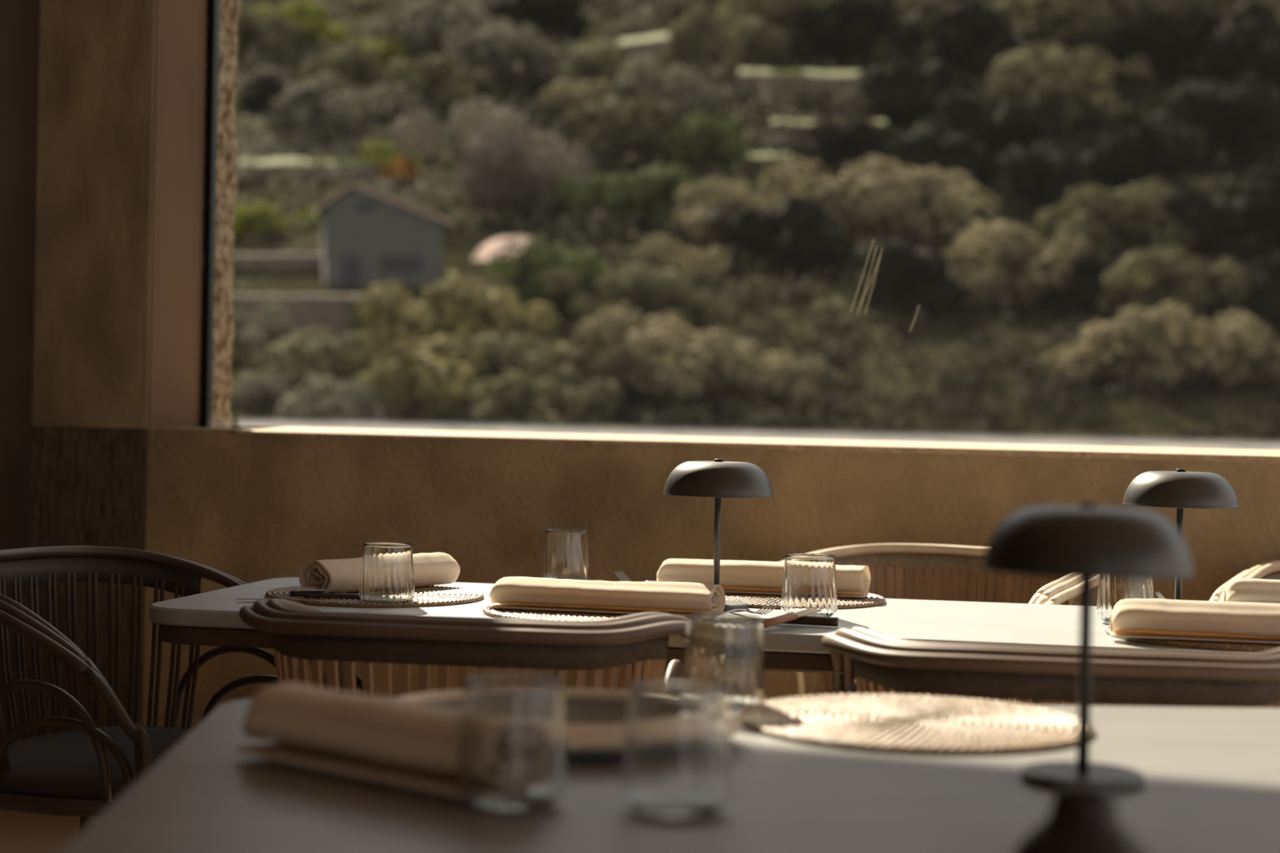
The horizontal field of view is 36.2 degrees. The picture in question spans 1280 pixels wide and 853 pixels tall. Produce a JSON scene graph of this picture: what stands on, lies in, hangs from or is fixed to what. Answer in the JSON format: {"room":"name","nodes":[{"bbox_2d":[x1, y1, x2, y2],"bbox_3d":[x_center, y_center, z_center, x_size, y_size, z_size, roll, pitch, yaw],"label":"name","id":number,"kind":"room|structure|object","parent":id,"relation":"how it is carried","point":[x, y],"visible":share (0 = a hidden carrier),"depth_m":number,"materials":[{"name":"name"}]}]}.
{"room":"restaurant dining room","nodes":[
{"label":"restaurant dining room","id":0,"kind":"room"},
{"bbox_2d":[0,0,39,738],"bbox_3d":[-3.049,-0.941,1.890,0.250,3.900,7.499,1,0,20],"label":"wall","id":1,"kind":"structure","parent":0,"point":[20,20],"depth_m":5.30,"materials":[{"name":"paint"}]},
{"bbox_2d":[0,809,97,852],"bbox_3d":[0.468,1.161,0.723,7.744,0.150,8.120,1,0,20],"label":"floor","id":2,"kind":"structure","parent":0,"point":[20,832],"depth_m":4.94,"materials":[{"name":"wood"}]},
{"bbox_2d":[0,545,362,833],"bbox_3d":[-0.917,0.636,3.435,0.632,0.817,0.682,1,0,23],"label":"rattan armchair","id":3,"kind":"object","parent":2,"relation":"on","point":[81,771],"visible":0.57,"depth_m":3.56,"materials":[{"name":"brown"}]},
{"bbox_2d":[239,598,688,697],"bbox_3d":[-0.249,0.659,2.954,0.681,0.804,0.632,1,0,9],"label":"rattan armchair","id":4,"kind":"object","parent":2,"relation":"on","point":[332,641],"visible":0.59,"depth_m":2.69,"materials":[{"name":"wicker"}]},
{"bbox_2d":[58,697,1279,852],"bbox_3d":[0.775,0.711,1.768,2.460,0.750,1.110,1,0,-3],"label":"dining table","id":5,"kind":"object","parent":2,"relation":"on","point":[1211,775],"visible":0.51,"depth_m":1.67,"materials":[{"name":"grey stone"}]},
{"bbox_2d":[235,682,469,798],"bbox_3d":[-0.230,0.276,1.759,0.338,0.063,0.090,1,0,40],"label":"rolled napkin","id":6,"kind":"object","parent":5,"relation":"on","point":[403,742],"visible":0.72,"depth_m":1.74,"materials":[{"name":"beige fabric"}]},
{"bbox_2d":[455,674,567,810],"bbox_3d":[-0.108,0.266,1.654,0.094,0.104,0.094,1,0,9],"label":"tumbler","id":7,"kind":"object","parent":5,"relation":"on","point":[512,753],"visible":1,"depth_m":1.62,"materials":[{"name":"clear glass"}]},
{"bbox_2d":[393,688,742,759],"bbox_3d":[-0.091,0.299,1.978,0.398,0.035,0.310,1,0,0],"label":"placemat","id":8,"kind":"object","parent":5,"relation":"on","point":[595,720],"visible":0.2,"depth_m":2.06,"materials":[{"name":"wicker"}]},
{"bbox_2d":[422,699,627,759],"bbox_3d":[-0.091,0.303,1.977,0.330,0.026,0.256,1,0,0],"label":"tray","id":9,"kind":"object","parent":8,"relation":"on","point":[603,722],"depth_m":2.06,"materials":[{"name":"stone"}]},
{"bbox_2d":[620,680,733,818],"bbox_3d":[0.031,0.269,1.636,0.094,0.104,0.094,1,0,30],"label":"tumbler","id":10,"kind":"object","parent":5,"relation":"on","point":[677,763],"visible":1,"depth_m":1.60,"materials":[{"name":"clear glass"}]},
{"bbox_2d":[682,613,764,713],"bbox_3d":[0.095,0.268,2.211,0.094,0.104,0.094,1,0,35],"label":"tumbler","id":11,"kind":"object","parent":5,"relation":"on","point":[726,650],"visible":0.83,"depth_m":2.17,"materials":[{"name":"clear glass"}]},
{"bbox_2d":[737,693,1094,755],"bbox_3d":[0.298,0.321,2.132,0.384,0.008,0.384,1,0,-32],"label":"placemat","id":12,"kind":"object","parent":5,"relation":"on","point":[901,723],"visible":0.98,"depth_m":2.09,"materials":[{"name":"wicker"}]},
{"bbox_2d":[1015,782,1150,852],"bbox_3d":[0.313,0.290,1.382,0.100,0.077,0.100,1,0,0],"label":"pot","id":13,"kind":"object","parent":5,"relation":"on","point":[1083,817],"visible":1,"depth_m":1.36,"materials":[{"name":"black ceramic"}]},
{"bbox_2d":[981,502,1195,793],"bbox_3d":[0.412,0.199,1.810,0.192,0.258,0.192,1,0,0],"label":"table lamp","id":14,"kind":"object","parent":5,"relation":"on","point":[1086,541],"visible":1,"depth_m":1.75,"materials":[{"name":"grey metal"}]},
{"bbox_2d":[149,577,1258,683],"bbox_3d":[1.241,0.713,3.155,4.115,0.750,0.675,1,0,11],"label":"dining table","id":15,"kind":"object","parent":2,"relation":"on","point":[211,618],"visible":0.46,"depth_m":3.20,"materials":[{"name":"wood"}]},
{"bbox_2d":[265,585,484,607],"bbox_3d":[-0.469,0.298,3.474,0.384,0.008,0.384,1,0,38],"label":"placemat","id":16,"kind":"object","parent":15,"relation":"on","point":[424,596],"visible":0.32,"depth_m":3.38,"materials":[{"name":"wicker"}]},
{"bbox_2d":[298,552,460,593],"bbox_3d":[-0.466,0.263,3.540,0.088,0.061,0.358,1,0,36],"label":"rolled napkin","id":17,"kind":"object","parent":16,"relation":"on","point":[327,575],"visible":0.59,"depth_m":3.43,"materials":[{"name":"beige fabric"}]},
{"bbox_2d":[359,542,414,604],"bbox_3d":[-0.430,0.251,3.333,0.094,0.104,0.094,1,0,-11],"label":"tumbler","id":18,"kind":"object","parent":16,"relation":"on","point":[387,571],"visible":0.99,"depth_m":3.29,"materials":[{"name":"clear glass"}]},
{"bbox_2d":[482,603,631,620],"bbox_3d":[-0.069,0.307,3.257,0.384,0.008,0.384,1,0,-19],"label":"placemat","id":19,"kind":"object","parent":15,"relation":"on","point":[493,612],"visible":0.19,"depth_m":3.16,"materials":[{"name":"wicker"}]},
{"bbox_2d":[487,576,725,617],"bbox_3d":[-0.058,0.277,3.220,0.388,0.052,0.094,1,0,14],"label":"rolled napkin","id":20,"kind":"object","parent":19,"relation":"on","point":[686,599],"visible":0.98,"depth_m":3.20,"materials":[{"name":"beige fabric"}]},
{"bbox_2d":[542,528,590,578],"bbox_3d":[-0.144,0.254,3.821,0.094,0.104,0.094,1,0,-5],"label":"tumbler","id":21,"kind":"object","parent":15,"relation":"on","point":[566,551],"visible":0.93,"depth_m":3.78,"materials":[{"name":"clear glass"}]},
{"bbox_2d":[662,458,773,611],"bbox_3d":[0.134,0.185,3.389,0.198,0.258,0.198,1,0,0],"label":"table lamp","id":22,"kind":"object","parent":15,"relation":"on","point":[718,478],"visible":0.94,"depth_m":3.33,"materials":[{"name":"grey metal"}]},
{"bbox_2d":[724,592,885,608],"bbox_3d":[0.257,0.312,3.588,0.384,0.008,0.384,1,0,19],"label":"placemat","id":23,"kind":"object","parent":15,"relation":"on","point":[753,600],"visible":0.41,"depth_m":3.50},
{"bbox_2d":[656,558,871,597],"bbox_3d":[0.225,0.278,3.619,0.394,0.058,0.086,1,0,12],"label":"rolled napkin","id":24,"kind":"object","parent":23,"relation":"on","point":[762,577],"visible":0.69,"depth_m":3.60,"materials":[{"name":"beige fabric"}]},
{"bbox_2d":[780,553,837,617],"bbox_3d":[0.282,0.266,3.255,0.094,0.104,0.094,1,0,-23],"label":"tumbler","id":25,"kind":"object","parent":15,"relation":"on","point":[809,580],"visible":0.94,"depth_m":3.22,"materials":[{"name":"clear glass"}]},
{"bbox_2d":[1096,578,1153,623],"bbox_3d":[0.811,0.276,3.270,0.094,0.104,0.094,1,0,14],"label":"tumbler","id":26,"kind":"object","parent":15,"relation":"on","point":[1110,591],"visible":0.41,"depth_m":3.24,"materials":[{"name":"clear glass"}]},
{"bbox_2d":[1121,469,1239,599],"bbox_3d":[0.918,0.202,3.332,0.198,0.258,0.198,1,0,0],"label":"table lamp","id":27,"kind":"object","parent":15,"relation":"on","point":[1180,489],"visible":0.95,"depth_m":3.26,"materials":[{"name":"grey metal"}]},
{"bbox_2d":[1105,625,1279,652],"bbox_3d":[0.929,0.328,3.081,0.384,0.008,0.384,1,0,-14],"label":"placemat","id":28,"kind":"object","parent":15,"relation":"on","point":[1208,645],"visible":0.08,"depth_m":2.93,"materials":[{"name":"wicker"}]},
{"bbox_2d":[1110,598,1279,644],"bbox_3d":[0.889,0.295,2.974,0.340,0.058,0.085,1,0,12],"label":"rolled napkin","id":29,"kind":"object","parent":28,"relation":"on","point":[1141,618],"visible":1,"depth_m":2.96,"materials":[{"name":"beige fabric"}]},
{"bbox_2d":[781,543,1098,705],"bbox_3d":[0.574,0.664,3.957,0.681,0.817,0.632,1,0,32],"label":"rattan armchair","id":30,"kind":"object","parent":2,"relation":"on","point":[946,561],"visible":0.2,"depth_m":4.21,"materials":[{"name":"wicker"}]},
{"bbox_2d":[822,626,1279,707],"bbox_3d":[0.586,0.677,2.719,0.681,0.804,0.632,1,0,9],"label":"rattan armchair","id":31,"kind":"object","parent":2,"relation":"on","point":[1002,673],"visible":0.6,"depth_m":2.45,"materials":[{"name":"wicker"}]},
{"bbox_2d":[26,0,1279,736],"bbox_3d":[1.751,-0.858,4.344,7.493,3.900,0.404,1,0,20],"label":"wall","id":32,"kind":"structure","parent":0,"point":[246,508],"depth_m":5.10,"materials":[{"name":"concrete"}]},
{"bbox_2d":[147,0,206,427],"bbox_3d":[-1.251,-1.288,5.360,0.004,2.611,0.240,1,0,20],"label":"reveal","id":33,"kind":"structure","parent":32,"relation":"attached to","point":[180,28],"depth_m":5.36,"materials":[{"name":"paint"}]},
{"bbox_2d":[199,0,240,428],"bbox_3d":[-1.395,-1.427,5.645,0.515,2.901,0.125,1,0,20],"label":"stone edge","id":34,"kind":"structure","parent":32,"relation":"on","point":[227,186],"depth_m":5.57,"materials":[{"name":"stone"}]},
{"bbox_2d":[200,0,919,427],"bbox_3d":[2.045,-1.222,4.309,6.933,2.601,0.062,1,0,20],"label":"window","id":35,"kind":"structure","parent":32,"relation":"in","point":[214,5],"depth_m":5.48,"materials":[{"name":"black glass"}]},
{"bbox_2d":[235,426,1279,463],"bbox_3d":[2.104,0.082,4.136,6.648,0.028,0.281,1,0,20],"label":"sill","id":36,"kind":"structure","parent":32,"relation":"on","point":[1085,451],"depth_m":4.67,"materials":[{"name":"stone"}]},
{"label":"outside","id":37,"kind":"structure","parent":0,"visible":0},
{"bbox_2d":[230,0,1279,449],"bbox_3d":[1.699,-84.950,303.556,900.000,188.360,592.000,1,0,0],"label":"hillside","id":38,"kind":"structure","parent":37,"point":[459,250],"depth_m":127.78,"materials":[{"name":"plant"}]},
{"bbox_2d":[232,200,288,235],"bbox_3d":[-29.630,-15.734,151.931,5.011,3.593,5.247,1,0,0],"label":"tree","id":39,"kind":"object","parent":38,"relation":"on","point":[260,219],"visible":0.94,"depth_m":151.00,"materials":[{"name":"green plant"}]},
{"bbox_2d":[233,301,293,354],"bbox_3d":[-21.497,-5.178,107.950,5.226,3.511,5.573,1,0,0],"label":"tree","id":40,"kind":"object","parent":38,"relation":"on","point":[258,332],"visible":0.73,"depth_m":106.79,"materials":[{"name":"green plant"}]},
{"bbox_2d":[230,368,298,421],"bbox_3d":[-16.976,-1.183,90.241,4.711,2.932,4.139,1,0,0],"label":"tree","id":41,"kind":"object","parent":38,"relation":"on","point":[252,396],"visible":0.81,"depth_m":89.01,"materials":[{"name":"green plant"}]},
{"bbox_2d":[237,6,303,62],"bbox_3d":[-44.695,-44.455,225.422,12.825,7.528,11.651,1,0,0],"label":"tree","id":42,"kind":"object","parent":38,"relation":"on","point":[252,33],"visible":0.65,"depth_m":223.66,"materials":[{"name":"green plant"}]},
{"bbox_2d":[253,0,351,50],"bbox_3d":[-40.174,-46.913,231.381,11.689,7.294,10.390,1,0,0],"label":"tree","id":43,"kind":"object","parent":38,"relation":"on","point":[311,18],"visible":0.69,"depth_m":229.86,"materials":[{"name":"green plant"}]},
{"bbox_2d":[232,293,383,337],"bbox_3d":[-19.145,-5.616,112.774,8.924,4.150,1.200,1,0,0],"label":"stone wall","id":44,"kind":"structure","parent":38,"relation":"on","point":[314,311],"depth_m":112.16,"materials":[{"name":"stone"}]},
{"bbox_2d":[236,157,391,177],"bbox_3d":[-28.129,-21.458,169.441,13.514,4.052,1.697,1,0,0],"label":"terrace","id":45,"kind":"object","parent":38,"relation":"on","point":[358,166],"visible":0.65,"depth_m":168.58,"materials":[{"name":"stone"}]},
{"bbox_2d":[253,327,376,390],"bbox_3d":[-15.115,-2.473,93.588,6.510,4.658,7.278,1,0,0],"label":"tree","id":46,"kind":"object","parent":38,"relation":"on","point":[296,357],"visible":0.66,"depth_m":92.51,"materials":[{"name":"green plant"}]},
{"bbox_2d":[267,71,368,140],"bbox_3d":[-29.771,-29.190,181.962,9.493,7.612,11.830,1,0,0],"label":"tree","id":47,"kind":"object","parent":38,"relation":"on","point":[322,104],"visible":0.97,"depth_m":180.37,"materials":[{"name":"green plant"}]},
{"bbox_2d":[275,373,402,429],"bbox_3d":[-13.096,-0.278,83.908,5.494,4.002,6.380,1,0,0],"label":"tree","id":48,"kind":"object","parent":38,"relation":"on","point":[344,406],"visible":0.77,"depth_m":83.19,"materials":[{"name":"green plant"}]},
{"bbox_2d":[299,41,387,88],"bbox_3d":[-30.633,-36.949,204.407,10.127,5.974,10.255,1,0,0],"label":"tree","id":49,"kind":"object","parent":38,"relation":"on","point":[355,64],"visible":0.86,"depth_m":202.40,"materials":[{"name":"green plant"}]},
{"bbox_2d":[315,181,452,286],"bbox_3d":[-18.037,-12.711,136.462,10.552,7.840,7.350,1,0,0],"label":"house","id":50,"kind":"structure","parent":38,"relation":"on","point":[371,237],"depth_m":133.13,"materials":[{"name":"paint"}]},
{"bbox_2d":[348,82,439,133],"bbox_3d":[-23.754,-29.428,184.006,9.596,5.953,8.407,1,0,0],"label":"tree","id":51,"kind":"object","parent":38,"relation":"on","point":[391,105],"visible":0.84,"depth_m":182.59,"materials":[{"name":"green plant"}]},
{"bbox_2d":[351,332,493,421],"bbox_3d":[-10.134,-1.746,89.413,6.590,5.193,7.500,1,0,0],"label":"tree","id":52,"kind":"object","parent":38,"relation":"on","point":[409,375],"visible":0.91,"depth_m":87.52,"materials":[{"name":"green plant"}]},
{"bbox_2d":[368,0,488,62],"bbox_3d":[-23.109,-43.356,216.830,14.726,9.492,12.259,1,0,0],"label":"tree","id":53,"kind":"object","parent":38,"relation":"on","point":[423,25],"visible":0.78,"depth_m":215.19,"materials":[{"name":"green plant"}]},
{"bbox_2d":[374,53,497,118],"bbox_3d":[-19.877,-32.127,189.029,12.050,6.770,10.509,1,0,0],"label":"tree","id":54,"kind":"object","parent":38,"relation":"on","point":[428,77],"visible":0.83,"depth_m":186.05,"materials":[{"name":"green plant"}]},
{"bbox_2d":[355,269,559,355],"bbox_3d":[-9.622,-4.908,102.787,10.798,6.464,8.573,1,0,0],"label":"tree","id":55,"kind":"object","parent":38,"relation":"on","point":[460,311],"visible":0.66,"depth_m":101.28,"materials":[{"name":"green plant"}]},
{"bbox_2d":[386,95,596,207],"bbox_3d":[-12.207,-21.847,160.652,17.661,11.159,17.546,1,0,0],"label":"tree","id":56,"kind":"object","parent":38,"relation":"on","point":[494,147],"visible":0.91,"depth_m":159.10,"materials":[{"name":"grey plant"}]},
{"bbox_2d":[442,17,560,93],"bbox_3d":[-13.972,-37.348,201.964,12.158,9.362,15.352,1,0,0],"label":"tree","id":57,"kind":"object","parent":38,"relation":"on","point":[498,49],"visible":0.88,"depth_m":197.96,"materials":[{"name":"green plant"}]},
{"bbox_2d":[446,332,588,404],"bbox_3d":[-6.529,-2.285,93.500,8.217,4.474,7.896,1,0,0],"label":"tree","id":58,"kind":"object","parent":38,"relation":"on","point":[530,357],"visible":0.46,"depth_m":92.19,"materials":[{"name":"green plant"}]},
{"bbox_2d":[479,0,591,39],"bbox_3d":[-12.930,-49.778,237.954,14.120,10.155,14.622,1,0,0],"label":"tree","id":59,"kind":"object","parent":38,"relation":"on","point":[565,11],"visible":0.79,"depth_m":235.42,"materials":[{"name":"green plant"}]},
{"bbox_2d":[469,370,623,433],"bbox_3d":[-4.114,-0.325,84.888,6.790,4.099,6.700,1,0,0],"label":"tree","id":60,"kind":"object","parent":38,"relation":"on","point":[516,402],"visible":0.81,"depth_m":83.45,"materials":[{"name":"green plant"}]},
{"bbox_2d":[486,235,609,311],"bbox_3d":[-5.319,-8.765,119.343,7.964,5.639,8.878,1,0,0],"label":"tree","id":61,"kind":"object","parent":38,"relation":"on","point":[525,278],"visible":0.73,"depth_m":117.43,"materials":[{"name":"green plant"}]},
{"bbox_2d":[526,78,614,121],"bbox_3d":[-6.695,-30.735,188.089,9.055,5.726,10.271,1,0,0],"label":"tree","id":62,"kind":"object","parent":38,"relation":"on","point":[558,97],"visible":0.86,"depth_m":185.87,"materials":[{"name":"green plant"}]},
{"bbox_2d":[552,173,648,222],"bbox_3d":[-2.670,-17.847,157.106,8.799,4.900,7.819,1,0,0],"label":"tree","id":63,"kind":"object","parent":38,"relation":"on","point":[577,197],"visible":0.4,"depth_m":155.23,"materials":[{"name":"green plant"}]},
{"bbox_2d":[548,36,671,88],"bbox_3d":[-2.836,-35.260,197.839,12.747,7.042,11.422,1,0,0],"label":"tree","id":64,"kind":"object","parent":38,"relation":"on","point":[593,68],"visible":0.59,"depth_m":196.85,"materials":[{"name":"green plant"}]},
{"bbox_2d":[543,304,693,396],"bbox_3d":[-1.365,-3.344,96.576,7.905,5.391,8.908,1,0,0],"label":"tree","id":65,"kind":"object","parent":38,"relation":"on","point":[597,342],"visible":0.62,"depth_m":95.12,"materials":[{"name":"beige plant"}]},
{"bbox_2d":[541,262,702,337],"bbox_3d":[-0.913,-6.721,110.978,9.463,5.350,8.411,1,0,0],"label":"tree","id":66,"kind":"object","parent":38,"relation":"on","point":[637,286],"visible":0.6,"depth_m":108.95,"materials":[{"name":"green plant"}]},
{"bbox_2d":[560,94,683,163],"bbox_3d":[-1.297,-25.678,174.249,11.424,6.968,11.491,1,0,0],"label":"tree","id":67,"kind":"object","parent":38,"relation":"on","point":[594,123],"visible":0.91,"depth_m":170.94,"materials":[{"name":"green plant"}]},
{"bbox_2d":[600,164,702,225],"bbox_3d":[1.710,-17.870,155.461,9.813,5.943,7.500,1,0,0],"label":"tree","id":68,"kind":"object","parent":38,"relation":"on","point":[658,191],"visible":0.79,"depth_m":153.46,"materials":[{"name":"green plant"}]},
{"bbox_2d":[611,54,725,119],"bbox_3d":[2.734,-31.432,188.146,11.483,8.131,13.121,1,0,0],"label":"tree","id":69,"kind":"object","parent":38,"relation":"on","point":[632,83],"visible":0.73,"depth_m":186.74,"materials":[{"name":"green plant"}]},
{"bbox_2d":[634,232,729,285],"bbox_3d":[2.775,-10.572,130.480,6.419,4.376,6.711,1,0,0],"label":"tree","id":70,"kind":"object","parent":38,"relation":"on","point":[660,253],"visible":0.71,"depth_m":129.47,"materials":[{"name":"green plant"}]},
{"bbox_2d":[640,288,739,337],"bbox_3d":[2.745,-5.968,110.144,5.851,3.443,5.309,1,0,0],"label":"tree","id":71,"kind":"object","parent":38,"relation":"on","point":[710,314],"visible":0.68,"depth_m":108.92,"materials":[{"name":"green plant"}]},
{"bbox_2d":[655,111,751,170],"bbox_3d":[5.366,-24.500,172.897,9.482,6.138,10.447,1,0,0],"label":"tree","id":72,"kind":"object","parent":38,"relation":"on","point":[695,140],"visible":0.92,"depth_m":170.11,"materials":[{"name":"green plant"}]},
{"bbox_2d":[621,324,787,403],"bbox_3d":[3.399,-2.474,94.299,8.702,4.958,7.882,1,0,0],"label":"tree","id":73,"kind":"object","parent":38,"relation":"on","point":[722,366],"visible":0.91,"depth_m":92.37,"materials":[{"name":"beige plant"}]},
{"bbox_2d":[662,175,770,243],"bbox_3d":[6.361,-15.915,149.204,9.321,6.319,11.014,1,0,0],"label":"tree","id":74,"kind":"object","parent":38,"relation":"on","point":[708,194],"visible":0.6,"depth_m":147.11,"materials":[{"name":"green plant"}]},
{"bbox_2d":[661,5,790,77],"bbox_3d":[9.241,-41.166,215.406,14.887,9.036,14.753,1,0,0],"label":"tree","id":75,"kind":"object","parent":38,"relation":"on","point":[762,36],"visible":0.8,"depth_m":214.93,"materials":[{"name":"green plant"}]},
{"bbox_2d":[230,0,1279,447],"bbox_3d":[17.965,-37.374,194.553,173.453,76.529,225.119,1,0,0],"label":"undergrowth","id":76,"kind":"object","parent":38,"relation":"on","point":[668,10],"visible":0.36,"depth_m":136.00,"materials":[{"name":"green plant"}]},
{"bbox_2d":[715,0,838,52],"bbox_3d":[17.043,-47.774,233.148,16.582,10.695,18.275,1,0,0],"label":"tree","id":77,"kind":"object","parent":38,"relation":"on","point":[778,13],"visible":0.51,"depth_m":227.85,"materials":[{"name":"green plant"}]},
{"bbox_2d":[703,191,856,279],"bbox_3d":[9.700,-12.847,136.189,10.629,7.191,11.496,1,0,0],"label":"tree","id":78,"kind":"object","parent":38,"relation":"on","point":[796,231],"visible":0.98,"depth_m":134.34,"materials":[{"name":"green plant"}]},
{"bbox_2d":[745,351,831,406],"bbox_3d":[6.979,-2.065,93.677,4.449,3.155,4.221,1,0,0],"label":"tree","id":79,"kind":"object","parent":38,"relation":"on","point":[780,381],"visible":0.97,"depth_m":92.98,"materials":[{"name":"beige plant"}]},
{"bbox_2d":[738,68,870,97],"bbox_3d":[17.235,-35.247,205.476,13.685,4.771,1.923,1,0,0],"label":"terrace","id":80,"kind":"object","parent":38,"relation":"on","point":[765,76],"visible":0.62,"depth_m":204.49,"materials":[{"name":"stone"}]},
{"bbox_2d":[793,111,892,174],"bbox_3d":[18.213,-24.051,171.244,9.618,6.949,9.849,1,0,0],"label":"tree","id":81,"kind":"object","parent":38,"relation":"on","point":[835,141],"visible":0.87,"depth_m":169.16,"materials":[{"name":"green plant"}]},
{"bbox_2d":[787,0,910,59],"bbox_3d":[24.290,-45.683,226.210,14.617,10.217,16.428,1,0,0],"label":"tree","id":82,"kind":"object","parent":38,"relation":"on","point":[856,24],"visible":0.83,"depth_m":223.22,"materials":[{"name":"green plant"}]},
{"bbox_2d":[758,155,1000,254],"bbox_3d":[17.610,-15.513,145.791,17.568,9.666,13.139,1,0,0],"label":"tree","id":83,"kind":"object","parent":38,"relation":"on","point":[891,204],"visible":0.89,"depth_m":142.58,"materials":[{"name":"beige plant"}]},
{"bbox_2d":[855,237,968,317],"bbox_3d":[16.435,-8.396,118.982,7.498,5.794,8.444,1,0,0],"label":"tree","id":84,"kind":"object","parent":38,"relation":"on","point":[918,274],"visible":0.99,"depth_m":116.26,"materials":[{"name":"green plant"}]},
{"bbox_2d":[853,56,995,129],"bbox_3d":[27.708,-31.346,189.558,13.871,9.331,13.514,1,0,0],"label":"tree","id":85,"kind":"object","parent":38,"relation":"on","point":[902,90],"visible":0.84,"depth_m":187.06,"materials":[{"name":"green plant"}]},
{"bbox_2d":[884,128,997,186],"bbox_3d":[25.543,-21.937,165.961,10.000,6.792,9.018,1,0,0],"label":"tree","id":86,"kind":"object","parent":38,"relation":"on","point":[917,149],"visible":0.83,"depth_m":164.03,"materials":[{"name":"green plant"}]},
{"bbox_2d":[883,0,1044,78],"bbox_3d":[34.977,-40.928,212.054,16.362,11.451,15.889,1,0,0],"label":"tree","id":87,"kind":"object","parent":38,"relation":"on","point":[966,36],"visible":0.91,"depth_m":208.98,"materials":[{"name":"green plant"}]},
{"bbox_2d":[913,86,1064,168],"bbox_3d":[30.386,-25.386,173.646,13.922,9.475,15.320,1,0,0],"label":"tree","id":88,"kind":"object","parent":38,"relation":"on","point":[994,126],"visible":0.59,"depth_m":170.86,"materials":[{"name":"green plant"}]},
{"bbox_2d":[942,219,1092,308],"bbox_3d":[22.270,-9.633,122.525,11.392,6.794,9.851,1,0,0],"label":"tree","id":89,"kind":"object","parent":38,"relation":"on","point":[997,260],"visible":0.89,"depth_m":120.12,"materials":[{"name":"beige plant"}]},
{"bbox_2d":[979,41,1128,134],"bbox_3d":[39.924,-31.590,187.044,15.744,11.022,16.784,1,0,0],"label":"tree","id":90,"kind":"object","parent":38,"relation":"on","point":[1042,72],"visible":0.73,"depth_m":184.65,"materials":[{"name":"green plant"}]},
{"bbox_2d":[996,145,1115,209],"bbox_3d":[33.650,-19.014,158.311,10.253,7.065,10.489,1,0,0],"label":"tree","id":91,"kind":"object","parent":38,"relation":"on","point":[1051,174],"visible":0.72,"depth_m":155.45,"materials":[{"name":"green plant"}]},
{"bbox_2d":[995,0,1151,66],"bbox_3d":[48.005,-43.180,214.881,18.949,11.828,17.627,1,0,0],"label":"tree","id":92,"kind":"object","parent":38,"relation":"on","point":[1097,23],"visible":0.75,"depth_m":209.85,"materials":[{"name":"green plant"}]},
{"bbox_2d":[1031,245,1142,313],"bbox_3d":[27.746,-8.689,120.938,7.597,5.075,7.188,1,0,0],"label":"tree","id":93,"kind":"object","parent":38,"relation":"on","point":[1086,286],"visible":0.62,"depth_m":119.22,"materials":[{"name":"green plant"}]},
{"bbox_2d":[1033,177,1200,260],"bbox_3d":[34.470,-13.997,140.772,12.082,7.049,10.955,1,0,0],"label":"tree","id":94,"kind":"object","parent":38,"relation":"on","point":[1091,218],"visible":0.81,"depth_m":138.91,"materials":[{"name":"green plant"}]},
{"bbox_2d":[1048,300,1199,390],"bbox_3d":[24.073,-3.623,96.960,7.788,5.198,7.740,1,0,0],"label":"tree","id":95,"kind":"object","parent":38,"relation":"on","point":[1135,345],"visible":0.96,"depth_m":95.52,"materials":[{"name":"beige plant"}]},
{"bbox_2d":[1079,110,1210,196],"bbox_3d":[41.295,-21.911,160.718,11.418,8.670,12.726,1,0,0],"label":"tree","id":96,"kind":"object","parent":38,"relation":"on","point":[1133,147],"visible":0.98,"depth_m":157.36,"materials":[{"name":"green plant"}]},
{"bbox_2d":[1101,186,1246,260],"bbox_3d":[38.046,-13.444,139.784,9.655,6.861,9.973,1,0,0],"label":"tree","id":97,"kind":"object","parent":38,"relation":"on","point":[1208,215],"visible":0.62,"depth_m":137.12,"materials":[{"name":"green plant"}]},
{"bbox_2d":[1097,244,1254,324],"bbox_3d":[31.586,-7.814,115.263,8.644,5.699,8.176,1,0,0],"label":"tree","id":98,"kind":"object","parent":38,"relation":"on","point":[1157,279],"visible":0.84,"depth_m":113.18,"materials":[{"name":"green plant"}]},
{"bbox_2d":[1101,0,1279,86],"bbox_3d":[58.091,-39.655,206.979,17.326,11.363,13.491,1,0,0],"label":"tree","id":99,"kind":"object","parent":38,"relation":"on","point":[1170,39],"visible":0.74,"depth_m":204.24,"materials":[{"name":"green plant"}]},
{"bbox_2d":[1160,71,1279,164],"bbox_3d":[52.352,-26.540,174.210,14.428,10.292,15.369,1,0,0],"label":"tree","id":100,"kind":"object","parent":38,"relation":"on","point":[1234,117],"visible":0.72,"depth_m":170.77,"materials":[{"name":"green plant"}]},
{"bbox_2d":[1166,309,1279,387],"bbox_3d":[29.482,-3.432,96.298,6.824,4.710,7.824,1,0,0],"label":"tree","id":101,"kind":"object","parent":38,"relation":"on","point":[1224,349],"visible":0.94,"depth_m":95.26,"materials":[{"name":"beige plant"}]},
{"bbox_2d":[1186,12,1279,90],"bbox_3d":[63.848,-36.945,200.569,15.633,10.804,17.147,1,0,0],"label":"tree","id":102,"kind":"object","parent":38,"relation":"on","point":[1235,52],"visible":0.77,"depth_m":198.49,"materials":[{"name":"green plant"}]},
{"bbox_2d":[1198,249,1279,328],"bbox_3d":[36.506,-7.642,115.200,8.650,5.323,7.793,1,0,0],"label":"tree","id":103,"kind":"object","parent":38,"relation":"on","point":[1264,282],"visible":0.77,"depth_m":112.82,"materials":[{"name":"green plant"}]},
{"bbox_2d":[1214,164,1279,252],"bbox_3d":[46.409,-15.417,144.401,12.566,7.793,11.191,1,0,0],"label":"tree","id":104,"kind":"object","parent":38,"relation":"on","point":[1259,195],"visible":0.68,"depth_m":142.58,"materials":[{"name":"green plant"}]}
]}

